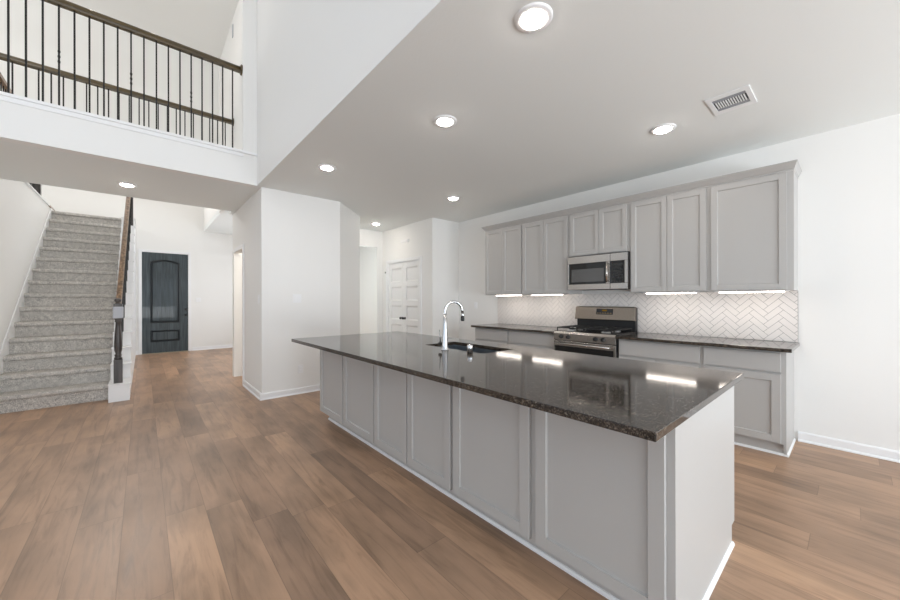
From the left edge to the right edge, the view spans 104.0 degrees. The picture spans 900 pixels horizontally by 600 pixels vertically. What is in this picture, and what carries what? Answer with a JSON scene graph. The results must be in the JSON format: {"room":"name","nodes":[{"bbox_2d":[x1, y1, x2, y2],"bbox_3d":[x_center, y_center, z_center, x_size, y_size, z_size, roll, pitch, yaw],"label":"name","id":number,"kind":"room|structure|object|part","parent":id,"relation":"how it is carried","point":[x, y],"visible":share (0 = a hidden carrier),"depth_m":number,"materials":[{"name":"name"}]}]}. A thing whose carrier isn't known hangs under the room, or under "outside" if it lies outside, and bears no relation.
{"room":"open-plan kitchen","nodes":[
{"label":"open-plan kitchen","id":0,"kind":"room"},
{"bbox_2d":[0,179,49,390],"bbox_3d":[-6.383,-0.217,5.227,0.120,3.030,6.030,0,0,-41],"label":"wall","id":1,"kind":"structure","parent":0,"point":[23,214],"depth_m":4.77,"materials":[{"name":"white paint"}]},
{"bbox_2d":[25,182,49,205],"bbox_3d":[-5.915,-1.748,4.689,0.160,0.030,4.600,0,0,-41],"label":"trim","id":2,"kind":"structure","parent":1,"relation":"on","point":[28,184],"depth_m":5.78,"materials":[{"name":"white paint"}]},
{"bbox_2d":[0,72,40,194],"bbox_3d":[-6.288,-2.373,5.114,0.090,1.220,2.570,0,0,-41],"label":"railing","id":3,"kind":"object","parent":2,"relation":"on","point":[3,84],"visible":0.06,"depth_m":4.66,"materials":[{"name":"brown wood"}]},
{"bbox_3d":[-6.266,-2.832,5.088,0.064,0.063,2.500,0,0,-41],"label":"handrail","id":4,"kind":"part","parent":3,"relation":"part of","materials":[{"name":"brown wood"}]},
{"bbox_3d":[-7.103,-2.371,6.048,0.090,1.220,0.090,0,0,-41],"label":"newel post","id":5,"kind":"part","parent":3,"relation":"part of","materials":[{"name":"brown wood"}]},
{"bbox_2d":[0,0,217,143],"bbox_3d":[-6.346,-3.803,5.371,4.715,1.600,0.130,0,0,-41],"label":"wall","id":6,"kind":"structure","parent":0,"point":[17,7],"depth_m":5.80,"materials":[{"name":"white paint"}]},
{"bbox_2d":[0,52,233,145],"bbox_3d":[-4.434,-2.329,4.934,2.415,1.247,0.124,0,0,-41],"label":"balcony railing","id":7,"kind":"object","parent":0,"point":[15,60],"visible":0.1,"depth_m":4.76,"materials":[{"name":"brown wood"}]},
{"bbox_2d":[0,100,256,187],"bbox_3d":[-3.410,-1.643,3.743,2.410,0.370,0.120,0,0,-41],"label":"wall","id":8,"kind":"structure","parent":0,"point":[19,124],"depth_m":3.64,"materials":[{"name":"white paint"}]},
{"bbox_2d":[41,185,232,354],"bbox_3d":[-7.724,-1.650,8.160,6.540,5.900,0.150,0,0,-41],"label":"wall","id":9,"kind":"structure","parent":0,"point":[166,226],"depth_m":9.02,"materials":[{"name":"white paint"}]},
{"bbox_2d":[138,249,190,354],"bbox_3d":[-7.028,0.041,8.697,1.010,2.515,0.152,0,0,-41],"label":"door","id":10,"kind":"structure","parent":9,"relation":"in","point":[164,277],"depth_m":8.67,"materials":[{"name":"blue wood"}]},
{"bbox_3d":[-7.025,0.016,8.682,0.575,2.015,0.021,0,0,-41],"label":"panel moulding","id":11,"kind":"part","parent":10,"relation":"part of","materials":[{"name":"black paint"}]},
{"bbox_3d":[-7.028,0.019,8.688,0.470,1.910,0.010,0,0,-41],"label":"panel","id":12,"kind":"part","parent":10,"relation":"part of","materials":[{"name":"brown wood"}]},
{"bbox_2d":[192,344,232,350],"bbox_3d":[-5.948,1.254,9.590,1.750,0.085,0.025,0,0,-41],"label":"baseboard","id":13,"kind":"structure","parent":9,"relation":"attached to","point":[230,345],"depth_m":9.30,"materials":[{"name":"white paint"}]},
{"bbox_2d":[67,0,238,58],"bbox_3d":[-3.299,-4.658,1.906,4.990,0.100,15.600,0,0,-41],"label":"ceiling","id":14,"kind":"structure","parent":0,"point":[200,25],"depth_m":5.72,"materials":[{"name":"white paint"}]},
{"bbox_2d":[204,208,217,225],"bbox_3d":[-5.023,-3.255,7.647,0.100,2.700,4.180,0,0,-41],"label":"wall","id":15,"kind":"structure","parent":0,"point":[208,212],"depth_m":8.52,"materials":[{"name":"white paint"}]},
{"bbox_2d":[204,211,231,234],"bbox_3d":[-4.447,-1.846,8.147,1.620,0.120,4.180,0,0,-41],"label":"ceiling","id":16,"kind":"structure","parent":0,"point":[221,223],"depth_m":8.31,"materials":[{"name":"white paint"}]},
{"bbox_2d":[241,0,256,153],"bbox_3d":[-2.567,-3.237,4.488,0.156,2.745,0.130,0,0,-41],"label":"wall","id":17,"kind":"structure","parent":0,"point":[248,7],"depth_m":4.44,"materials":[{"name":"white paint"}]},
{"bbox_2d":[0,91,256,156],"bbox_3d":[-3.412,-1.843,3.745,2.410,0.030,0.175,0,0,-41],"label":"trim","id":18,"kind":"structure","parent":17,"relation":"attached to","point":[1,92],"depth_m":3.62,"materials":[{"name":"white paint"}]},
{"bbox_2d":[7,0,242,147],"bbox_3d":[-3.466,-2.406,3.695,2.244,1.097,0.124,0,0,-41],"label":"balcony railing","id":19,"kind":"object","parent":18,"relation":"on","point":[64,4],"visible":0.97,"depth_m":3.61,"materials":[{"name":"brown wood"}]},
{"bbox_3d":[-3.474,-2.893,3.689,2.226,0.072,0.062,0,0,-41],"label":"handrail","id":20,"kind":"part","parent":19,"relation":"part of","materials":[{"name":"brown wood"}]},
{"bbox_2d":[232,214,382,376],"bbox_3d":[-2.339,-0.085,6.978,3.346,2.750,0.350,0,0,-41],"label":"wall","id":21,"kind":"structure","parent":0,"point":[236,258],"depth_m":6.01,"materials":[{"name":"white paint"}]},
{"bbox_2d":[259,187,359,392],"bbox_3d":[-1.993,-0.085,5.667,0.798,2.750,2.330,0,0,6],"label":"wall","id":22,"kind":"structure","parent":0,"point":[310,246],"depth_m":4.89,"materials":[{"name":"white paint"}]},
{"bbox_2d":[260,384,319,400],"bbox_3d":[-2.031,1.247,4.869,1.081,0.085,0.025,0,0,-41],"label":"baseboard","id":23,"kind":"structure","parent":22,"relation":"attached to","point":[288,392],"depth_m":4.75,"materials":[{"name":"white paint"}]},
{"bbox_2d":[293,294,300,302],"bbox_3d":[-2.096,-0.020,4.824,0.115,0.115,0.009,0,0,-41],"label":"light switch","id":24,"kind":"object","parent":22,"relation":"attached to","point":[296,297],"visible":1,"depth_m":4.82,"materials":[{"name":"white plastic"}]},
{"bbox_2d":[218,0,439,391],"bbox_3d":[-0.409,-1.663,2.267,0.170,5.900,12.350,0,0,-41],"label":"wall","id":25,"kind":"structure","parent":0,"point":[311,54],"depth_m":3.47,"materials":[{"name":"white paint"}]},
{"bbox_2d":[233,244,243,384],"bbox_3d":[-3.378,0.222,5.613,0.016,2.140,0.800,0,0,-41],"label":"trim","id":26,"kind":"structure","parent":25,"relation":"attached to","point":[240,247],"depth_m":5.33,"materials":[{"name":"white paint"}]},
{"bbox_2d":[243,380,261,399],"bbox_3d":[-2.771,1.248,4.913,0.025,0.085,1.050,0,0,-41],"label":"baseboard","id":27,"kind":"structure","parent":25,"relation":"attached to","point":[250,388],"depth_m":4.87,"materials":[{"name":"white paint"}]},
{"bbox_2d":[383,219,428,334],"bbox_3d":[-0.870,-0.087,6.957,0.100,2.750,1.615,0,0,-41],"label":"wall","id":28,"kind":"structure","parent":0,"point":[417,233],"depth_m":6.70,"materials":[{"name":"white paint"}]},
{"bbox_2d":[386,256,421,333],"bbox_3d":[-0.924,0.235,6.947,0.100,2.105,1.250,0,0,-41],"label":"door","id":29,"kind":"structure","parent":28,"relation":"in","point":[404,277],"depth_m":6.93,"materials":[{"name":"white paint"}]},
{"bbox_2d":[429,218,458,338],"bbox_3d":[-0.106,-0.089,6.485,0.630,2.750,0.100,0,0,-41],"label":"wall","id":30,"kind":"structure","parent":0,"point":[443,234],"depth_m":6.41,"materials":[{"name":"white paint"}]},
{"bbox_2d":[0,348,899,599],"bbox_3d":[-1.988,1.340,3.041,8.400,0.100,15.600,0,0,-41],"label":"floor","id":31,"kind":"structure","parent":0,"point":[192,486],"depth_m":2.10,"materials":[{"name":"brown wood"}]},
{"bbox_2d":[0,197,135,413],"bbox_3d":[-6.193,-0.828,6.009,1.189,4.250,5.097,0,0,-41],"label":"staircase","id":32,"kind":"structure","parent":31,"relation":"on","point":[78,293],"depth_m":5.13,"materials":[{"name":"carpet"}]},
{"bbox_3d":[-4.302,0.523,4.560,0.084,1.095,0.084,0,0,-41],"label":"newel post","id":33,"kind":"part","parent":32,"relation":"part of","materials":[{"name":"brown wood"}]},
{"bbox_3d":[-5.471,-1.144,5.924,0.064,2.793,3.499,0,0,-40],"label":"handrail","id":34,"kind":"part","parent":32,"relation":"part of","materials":[{"name":"brown wood"}]},
{"bbox_3d":[-6.598,-2.232,7.259,0.090,1.440,0.090,0,0,-41],"label":"newel post","id":35,"kind":"part","parent":32,"relation":"part of","materials":[{"name":"brown wood"}]},
{"bbox_2d":[320,350,351,433],"bbox_3d":[-0.836,0.856,3.856,0.970,0.864,0.578,0,0,-41],"label":"base cabinet","id":36,"kind":"object","parent":31,"relation":"on","point":[331,364],"visible":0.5,"depth_m":3.55,"materials":[{"name":"grey paint"}]},
{"bbox_3d":[-1.198,0.804,3.548,0.020,0.744,0.555,0,0,-41],"label":"door","id":37,"kind":"part","parent":36,"relation":"part of","materials":[{"name":"grey paint"}]},
{"bbox_3d":[-1.127,1.278,3.588,0.012,0.019,0.558,0,0,-41],"label":"shoe moulding","id":38,"kind":"part","parent":36,"relation":"part of","materials":[{"name":"white paint"}]},
{"bbox_2d":[343,356,383,453],"bbox_3d":[-0.453,0.855,3.417,0.970,0.864,0.588,0,0,-41],"label":"base cabinet","id":39,"kind":"object","parent":31,"relation":"on","point":[358,376],"visible":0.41,"depth_m":3.09,"materials":[{"name":"grey paint"}]},
{"bbox_3d":[-0.811,0.803,3.106,0.020,0.744,0.574,0,0,-41],"label":"door","id":40,"kind":"part","parent":39,"relation":"part of","materials":[{"name":"grey paint"}]},
{"bbox_3d":[-0.750,1.278,3.157,0.012,0.019,0.588,0,0,-41],"label":"shoe moulding","id":41,"kind":"part","parent":39,"relation":"part of","materials":[{"name":"white paint"}]},
{"bbox_2d":[374,365,462,503],"bbox_3d":[0.057,0.854,2.834,0.970,0.864,0.961,0,0,-41],"label":"base cabinet","id":42,"kind":"object","parent":31,"relation":"on","point":[413,415],"visible":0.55,"depth_m":2.45,"materials":[{"name":"grey paint"}]},
{"bbox_3d":[-0.460,0.803,2.703,0.020,0.744,0.464,0,0,-41],"label":"door","id":43,"kind":"part","parent":42,"relation":"part of","materials":[{"name":"grey paint"}]},
{"bbox_3d":[-0.241,1.277,2.573,0.012,0.019,0.961,0,0,-41],"label":"shoe moulding","id":44,"kind":"part","parent":42,"relation":"part of","materials":[{"name":"white paint"}]},
{"bbox_3d":[-0.147,0.802,2.344,0.020,0.744,0.463,0,0,-41],"label":"door","id":45,"kind":"part","parent":42,"relation":"part of","materials":[{"name":"grey paint"}]},
{"bbox_2d":[291,331,743,441],"bbox_3d":[-0.027,0.407,2.729,1.268,0.030,3.384,0,0,-41],"label":"countertop","id":46,"kind":"structure","parent":42,"relation":"on","point":[645,400],"depth_m":1.79,"materials":[{"name":"stone"}]},
{"bbox_2d":[438,301,463,350],"bbox_3d":[0.012,0.198,2.778,0.211,0.387,0.091,0,0,-2],"label":"faucet","id":47,"kind":"object","parent":46,"relation":"on","point":[444,343],"visible":1,"depth_m":2.75,"materials":[{"name":"silver metal"}]},
{"bbox_3d":[0.030,0.073,2.785,0.171,0.137,0.023,0,0,-20],"label":"spout","id":48,"kind":"part","parent":47,"relation":"part of","materials":[{"name":"silver metal"}]},
{"bbox_2d":[439,345,498,353],"bbox_3d":[0.142,0.516,2.939,0.386,0.186,0.733,0,0,-41],"label":"sink","id":49,"kind":"object","parent":46,"relation":"in","point":[457,347],"visible":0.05,"depth_m":3.13,"materials":[{"name":"silver metal"}]},
{"bbox_2d":[467,345,472,352],"bbox_3d":[0.148,0.361,2.599,0.044,0.061,0.044,0,0,-41],"label":"air gap","id":50,"kind":"object","parent":46,"relation":"on","point":[469,347],"visible":1,"depth_m":2.58,"materials":[{"name":"silver metal"}]},
{"bbox_2d":[475,327,508,344],"bbox_3d":[0.826,0.853,5.448,0.588,0.864,0.666,0,0,-41],"label":"base cabinet","id":51,"kind":"object","parent":31,"relation":"on","point":[499,336],"visible":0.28,"depth_m":5.24,"materials":[{"name":"grey paint"}]},
{"bbox_3d":[0.720,0.893,5.138,0.020,0.560,0.322,0,0,-41],"label":"door","id":52,"kind":"part","parent":51,"relation":"part of","materials":[{"name":"grey paint"}]},
{"bbox_2d":[453,386,542,555],"bbox_3d":[0.568,0.853,2.248,0.970,0.864,0.593,0,0,-41],"label":"base cabinet","id":53,"kind":"object","parent":31,"relation":"on","point":[493,438],"visible":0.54,"depth_m":1.90,"materials":[{"name":"grey paint"}]},
{"bbox_3d":[0.270,1.276,1.988,0.012,0.019,0.593,0,0,-41],"label":"shoe moulding","id":54,"kind":"part","parent":53,"relation":"part of","materials":[{"name":"white paint"}]},
{"bbox_2d":[508,330,554,349],"bbox_3d":[1.297,0.852,4.908,0.588,0.864,0.767,0,0,-41],"label":"base cabinet","id":55,"kind":"object","parent":31,"relation":"on","point":[517,338],"visible":0.27,"depth_m":4.70,"materials":[{"name":"grey paint"}]},
{"bbox_3d":[0.958,0.892,4.865,0.020,0.560,0.370,0,0,-41],"label":"door","id":56,"kind":"part","parent":55,"relation":"part of","materials":[{"name":"grey paint"}]},
{"bbox_2d":[471,323,568,333],"bbox_3d":[1.044,0.405,5.142,0.641,0.030,1.455,0,0,-41],"label":"countertop","id":57,"kind":"structure","parent":55,"relation":"on","point":[528,328],"depth_m":4.99,"materials":[{"name":"stone"}]},
{"bbox_3d":[1.204,0.892,4.584,0.020,0.560,0.370,0,0,-41],"label":"door","id":58,"kind":"part","parent":55,"relation":"part of","materials":[{"name":"grey paint"}]},
{"bbox_2d":[554,306,637,357],"bbox_3d":[1.756,0.683,4.288,0.677,1.200,0.762,0,0,-41],"label":"gas range","id":59,"kind":"object","parent":31,"relation":"on","point":[597,327],"visible":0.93,"depth_m":4.22,"materials":[{"name":"silver metal"}]},
{"bbox_3d":[1.522,0.526,4.084,0.057,0.024,0.680,0,0,-41],"label":"handle","id":60,"kind":"part","parent":59,"relation":"part of","materials":[{"name":"silver metal"}]},
{"bbox_3d":[1.543,0.781,4.101,0.003,0.445,0.720,0,0,-41],"label":"door glass","id":61,"kind":"part","parent":59,"relation":"part of","materials":[{"name":"black glass"}]},
{"bbox_3d":[1.555,0.793,4.112,0.030,0.590,0.760,0,0,-41],"label":"oven door","id":62,"kind":"part","parent":59,"relation":"part of","materials":[{"name":"silver metal"}]},
{"bbox_3d":[1.558,0.435,4.116,0.040,0.107,0.760,0,0,-41],"label":"control panel","id":63,"kind":"part","parent":59,"relation":"part of","materials":[{"name":"silver metal"}]},
{"bbox_2d":[554,329,634,335],"bbox_3d":[1.744,0.382,4.277,0.508,0.015,0.762,0,0,-41],"label":"cooktop","id":64,"kind":"object","parent":59,"relation":"in","point":[577,332],"depth_m":4.14,"materials":[{"name":"black metal"}]},
{"bbox_3d":[1.949,0.146,4.435,0.021,0.072,0.210,0,0,-41],"label":"display panel","id":65,"kind":"part","parent":59,"relation":"part of","materials":[{"name":"black glass"}]},
{"bbox_2d":[534,386,734,599],"bbox_3d":[0.965,0.852,1.793,0.970,0.864,0.617,0,0,-41],"label":"base cabinet","id":66,"kind":"object","parent":31,"relation":"on","point":[628,517],"visible":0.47,"depth_m":1.46,"materials":[{"name":"grey paint"}]},
{"bbox_3d":[0.664,1.275,1.537,0.012,0.019,0.605,0,0,-41],"label":"shoe moulding","id":67,"kind":"part","parent":66,"relation":"part of","materials":[{"name":"white paint"}]},
{"bbox_3d":[0.600,0.801,1.488,0.020,0.744,0.557,0,0,-41],"label":"door","id":68,"kind":"part","parent":66,"relation":"part of","materials":[{"name":"grey paint"}]},
{"bbox_3d":[1.162,0.852,1.583,0.950,0.864,0.019,0,0,-41],"label":"panel","id":69,"kind":"part","parent":66,"relation":"part of","materials":[{"name":"grey paint"}]},
{"bbox_3d":[1.174,1.274,1.572,0.827,0.019,0.012,0,0,-41],"label":"shoe moulding","id":70,"kind":"part","parent":66,"relation":"part of","materials":[{"name":"white paint"}]},
{"bbox_2d":[619,339,701,367],"bbox_3d":[2.308,0.850,3.751,0.588,0.864,0.763,0,0,-41],"label":"base cabinet","id":71,"kind":"object","parent":31,"relation":"on","point":[658,352],"visible":0.3,"depth_m":3.52,"materials":[{"name":"grey paint"}]},
{"bbox_3d":[1.970,0.890,3.705,0.020,0.560,0.366,0,0,-41],"label":"door","id":72,"kind":"part","parent":71,"relation":"part of","materials":[{"name":"grey paint"}]},
{"bbox_3d":[2.214,0.890,3.426,0.020,0.560,0.366,0,0,-41],"label":"door","id":73,"kind":"part","parent":71,"relation":"part of","materials":[{"name":"grey paint"}]},
{"bbox_2d":[615,332,799,352],"bbox_3d":[2.480,0.403,3.498,0.641,0.030,1.375,0,0,-41],"label":"countertop","id":74,"kind":"structure","parent":71,"relation":"on","point":[763,345],"depth_m":3.29,"materials":[{"name":"stone"}]},
{"bbox_2d":[702,346,795,456],"bbox_3d":[2.751,0.849,3.244,0.588,0.864,0.583,0,0,-41],"label":"base cabinet","id":75,"kind":"object","parent":31,"relation":"on","point":[764,399],"visible":0.7,"depth_m":2.98,"materials":[{"name":"grey paint"}]},
{"bbox_3d":[2.526,0.513,3.068,0.020,0.156,0.524,0,0,-41],"label":"drawer","id":76,"kind":"part","parent":75,"relation":"part of","materials":[{"name":"grey paint"}]},
{"bbox_3d":[2.527,0.889,3.068,0.020,0.560,0.524,0,0,-41],"label":"door","id":77,"kind":"part","parent":75,"relation":"part of","materials":[{"name":"grey paint"}]},
{"bbox_3d":[2.564,1.272,3.088,0.012,0.019,0.571,0,0,-41],"label":"shoe moulding","id":78,"kind":"part","parent":75,"relation":"part of","materials":[{"name":"white paint"}]},
{"bbox_3d":[2.936,0.849,3.046,0.568,0.864,0.018,0,0,-41],"label":"panel","id":79,"kind":"part","parent":75,"relation":"part of","materials":[{"name":"grey paint"}]},
{"bbox_3d":[2.951,1.271,3.039,0.529,0.019,0.012,0,0,-41],"label":"shoe moulding","id":80,"kind":"part","parent":75,"relation":"part of","materials":[{"name":"white paint"}]},
{"bbox_2d":[0,0,899,231],"bbox_3d":[0.333,-1.590,2.132,5.930,0.250,11.170,0,0,-41],"label":"ceiling","id":81,"kind":"structure","parent":0,"point":[569,106],"depth_m":2.66,"materials":[{"name":"white paint"}]},
{"bbox_2d":[116,182,136,186],"bbox_3d":[-4.074,-1.447,4.437,0.196,0.020,0.196,0,0,-41],"label":"recessed light","id":82,"kind":"object","parent":81,"relation":"in","point":[125,184],"visible":1,"depth_m":4.40,"materials":[{"name":"white paint"}]},
{"bbox_2d":[317,164,335,170],"bbox_3d":[-1.356,-1.452,3.876,0.196,0.020,0.196,0,0,-41],"label":"recessed light","id":83,"kind":"object","parent":81,"relation":"in","point":[326,167],"visible":1,"depth_m":3.84,"materials":[{"name":"white paint"}]},
{"bbox_2d":[433,115,456,126],"bbox_3d":[-0.041,-1.454,2.877,0.196,0.020,0.196,0,0,-41],"label":"recessed light","id":84,"kind":"object","parent":81,"relation":"in","point":[443,120],"visible":1,"depth_m":2.85,"materials":[{"name":"white paint"}]},
{"bbox_2d":[447,196,459,199],"bbox_3d":[0.049,-1.454,5.050,0.196,0.020,0.196,0,0,-41],"label":"recessed light","id":85,"kind":"object","parent":81,"relation":"in","point":[449,197],"visible":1,"depth_m":5.01,"materials":[{"name":"white paint"}]},
{"bbox_2d":[514,2,552,32],"bbox_3d":[0.433,-1.455,1.827,0.196,0.020,0.196,0,0,-41],"label":"recessed light","id":86,"kind":"object","parent":81,"relation":"in","point":[532,15],"visible":1,"depth_m":1.80,"materials":[{"name":"white paint"}]},
{"bbox_2d":[650,123,675,134],"bbox_3d":[1.825,-1.457,3.016,0.196,0.020,0.196,0,0,-41],"label":"recessed light","id":87,"kind":"object","parent":81,"relation":"in","point":[667,127],"visible":1,"depth_m":2.99,"materials":[{"name":"white paint"}]},
{"bbox_2d":[705,85,756,115],"bbox_3d":[2.070,-1.464,2.592,0.318,0.008,0.252,0,0,-41],"label":"ceiling vent","id":88,"kind":"object","parent":81,"relation":"in","point":[743,96],"visible":1,"depth_m":2.58,"materials":[{"name":"white metal"}]},
{"bbox_2d":[360,114,899,450],"bbox_3d":[1.817,-0.092,4.852,0.120,2.750,13.320,0,0,-41],"label":"wall","id":89,"kind":"structure","parent":0,"point":[847,357],"depth_m":3.05,"materials":[{"name":"white paint"}]},
{"bbox_2d":[485,225,525,294],"bbox_3d":[0.933,-0.590,5.505,0.348,1.019,0.735,0,0,-41],"label":"upper cabinet","id":90,"kind":"object","parent":89,"relation":"attached to","point":[503,247],"visible":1,"depth_m":5.36,"materials":[{"name":"grey paint"}]},
{"bbox_3d":[0.692,-0.590,5.531,0.020,1.000,0.354,0,0,-41],"label":"door","id":91,"kind":"part","parent":90,"relation":"part of","materials":[{"name":"grey paint"}]},
{"bbox_3d":[0.926,-0.591,5.264,0.020,1.000,0.348,0,0,-41],"label":"door","id":92,"kind":"part","parent":90,"relation":"part of","materials":[{"name":"grey paint"}]},
{"bbox_2d":[522,215,581,294],"bbox_3d":[1.420,-0.591,4.947,0.348,1.019,0.745,0,0,-41],"label":"upper cabinet","id":93,"kind":"object","parent":89,"relation":"attached to","point":[545,243],"visible":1,"depth_m":4.80,"materials":[{"name":"grey paint"}]},
{"bbox_3d":[1.174,-0.591,4.980,0.020,1.000,0.349,0,0,-41],"label":"door","id":94,"kind":"part","parent":93,"relation":"part of","materials":[{"name":"grey paint"}]},
{"bbox_2d":[530,294,562,294],"bbox_3d":[1.342,-0.073,4.879,0.050,0.016,0.518,0,0,-41],"label":"light","id":95,"kind":"object","parent":93,"relation":"attached to","point":[530,294],"visible":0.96,"depth_m":4.85,"materials":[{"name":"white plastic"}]},
{"bbox_3d":[1.410,-0.592,4.710,0.020,1.000,0.360,0,0,-41],"label":"door","id":96,"kind":"part","parent":93,"relation":"part of","materials":[{"name":"grey paint"}]},
{"bbox_2d":[569,203,629,256],"bbox_3d":[1.913,-0.827,4.382,0.348,0.549,0.755,0,0,-41],"label":"upper cabinet","id":97,"kind":"object","parent":89,"relation":"attached to","point":[605,230],"visible":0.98,"depth_m":4.23,"materials":[{"name":"grey paint"}]},
{"bbox_3d":[1.678,-0.827,4.401,0.020,0.530,0.378,0,0,-41],"label":"door","id":98,"kind":"part","parent":97,"relation":"part of","materials":[{"name":"grey paint"}]},
{"bbox_2d":[568,251,629,290],"bbox_3d":[1.880,-0.339,4.343,0.431,0.423,0.740,0,0,-41],"label":"microwave","id":99,"kind":"object","parent":97,"relation":"attached to","point":[608,271],"visible":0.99,"depth_m":4.20,"materials":[{"name":"silver metal"}]},
{"bbox_3d":[1.696,-0.335,4.314,0.030,0.415,0.543,0,0,-41],"label":"door","id":100,"kind":"part","parent":99,"relation":"part of","materials":[{"name":"silver metal"}]},
{"bbox_3d":[1.831,-0.325,4.103,0.043,0.235,0.022,0,0,-41],"label":"handle","id":101,"kind":"part","parent":99,"relation":"part of","materials":[{"name":"silver metal"}]},
{"bbox_3d":[1.932,-0.324,4.045,0.027,0.257,0.159,0,0,-41],"label":"control panel","id":102,"kind":"part","parent":99,"relation":"part of","materials":[{"name":"black glass"}]},
{"bbox_3d":[1.911,-0.827,4.134,0.020,0.530,0.323,0,0,-41],"label":"door","id":103,"kind":"part","parent":97,"relation":"part of","materials":[{"name":"grey paint"}]},
{"bbox_2d":[498,291,797,341],"bbox_3d":[1.986,0.153,4.558,0.009,0.469,3.599,0,0,-41],"label":"backsplash","id":104,"kind":"structure","parent":89,"relation":"attached to","point":[771,316],"depth_m":3.86,"materials":[{"name":"white tile"}]},
{"bbox_2d":[630,187,709,292],"bbox_3d":[2.404,-0.593,3.820,0.348,1.019,0.738,0,0,-41],"label":"upper cabinet","id":105,"kind":"object","parent":89,"relation":"attached to","point":[669,235],"visible":1,"depth_m":3.67,"materials":[{"name":"grey paint"}]},
{"bbox_3d":[2.167,-0.593,3.842,0.020,1.000,0.359,0,0,-41],"label":"door","id":106,"kind":"part","parent":105,"relation":"part of","materials":[{"name":"grey paint"}]},
{"bbox_2d":[646,292,695,293],"bbox_3d":[2.339,-0.075,3.738,0.050,0.016,0.518,0,0,-41],"label":"light","id":107,"kind":"object","parent":105,"relation":"attached to","point":[648,292],"visible":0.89,"depth_m":3.72,"materials":[{"name":"white plastic"}]},
{"bbox_3d":[2.400,-0.593,3.576,0.020,1.000,0.340,0,0,-41],"label":"door","id":108,"kind":"part","parent":105,"relation":"part of","materials":[{"name":"grey paint"}]},
{"bbox_2d":[709,170,797,291],"bbox_3d":[2.843,-0.594,3.317,0.348,1.019,0.597,0,0,-41],"label":"upper cabinet","id":109,"kind":"object","parent":89,"relation":"attached to","point":[753,223],"visible":1,"depth_m":3.18,"materials":[{"name":"grey paint"}]},
{"bbox_2d":[481,159,801,231],"bbox_3d":[1.845,-1.135,4.420,0.397,0.065,3.626,0,0,-41],"label":"crown molding","id":110,"kind":"structure","parent":109,"relation":"attached to","point":[794,165],"depth_m":3.67,"materials":[{"name":"grey paint"}]},
{"bbox_2d":[715,290,788,292],"bbox_3d":[2.769,-0.076,3.245,0.050,0.016,0.518,0,0,-41],"label":"light","id":111,"kind":"object","parent":109,"relation":"attached to","point":[773,290],"visible":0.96,"depth_m":3.23,"materials":[{"name":"white plastic"}]},
{"bbox_2d":[798,431,899,462],"bbox_3d":[4.590,1.235,1.569,0.025,0.085,4.330,0,0,-41],"label":"baseboard","id":112,"kind":"structure","parent":89,"relation":"attached to","point":[848,446],"depth_m":2.96,"materials":[{"name":"white paint"}]}
]}

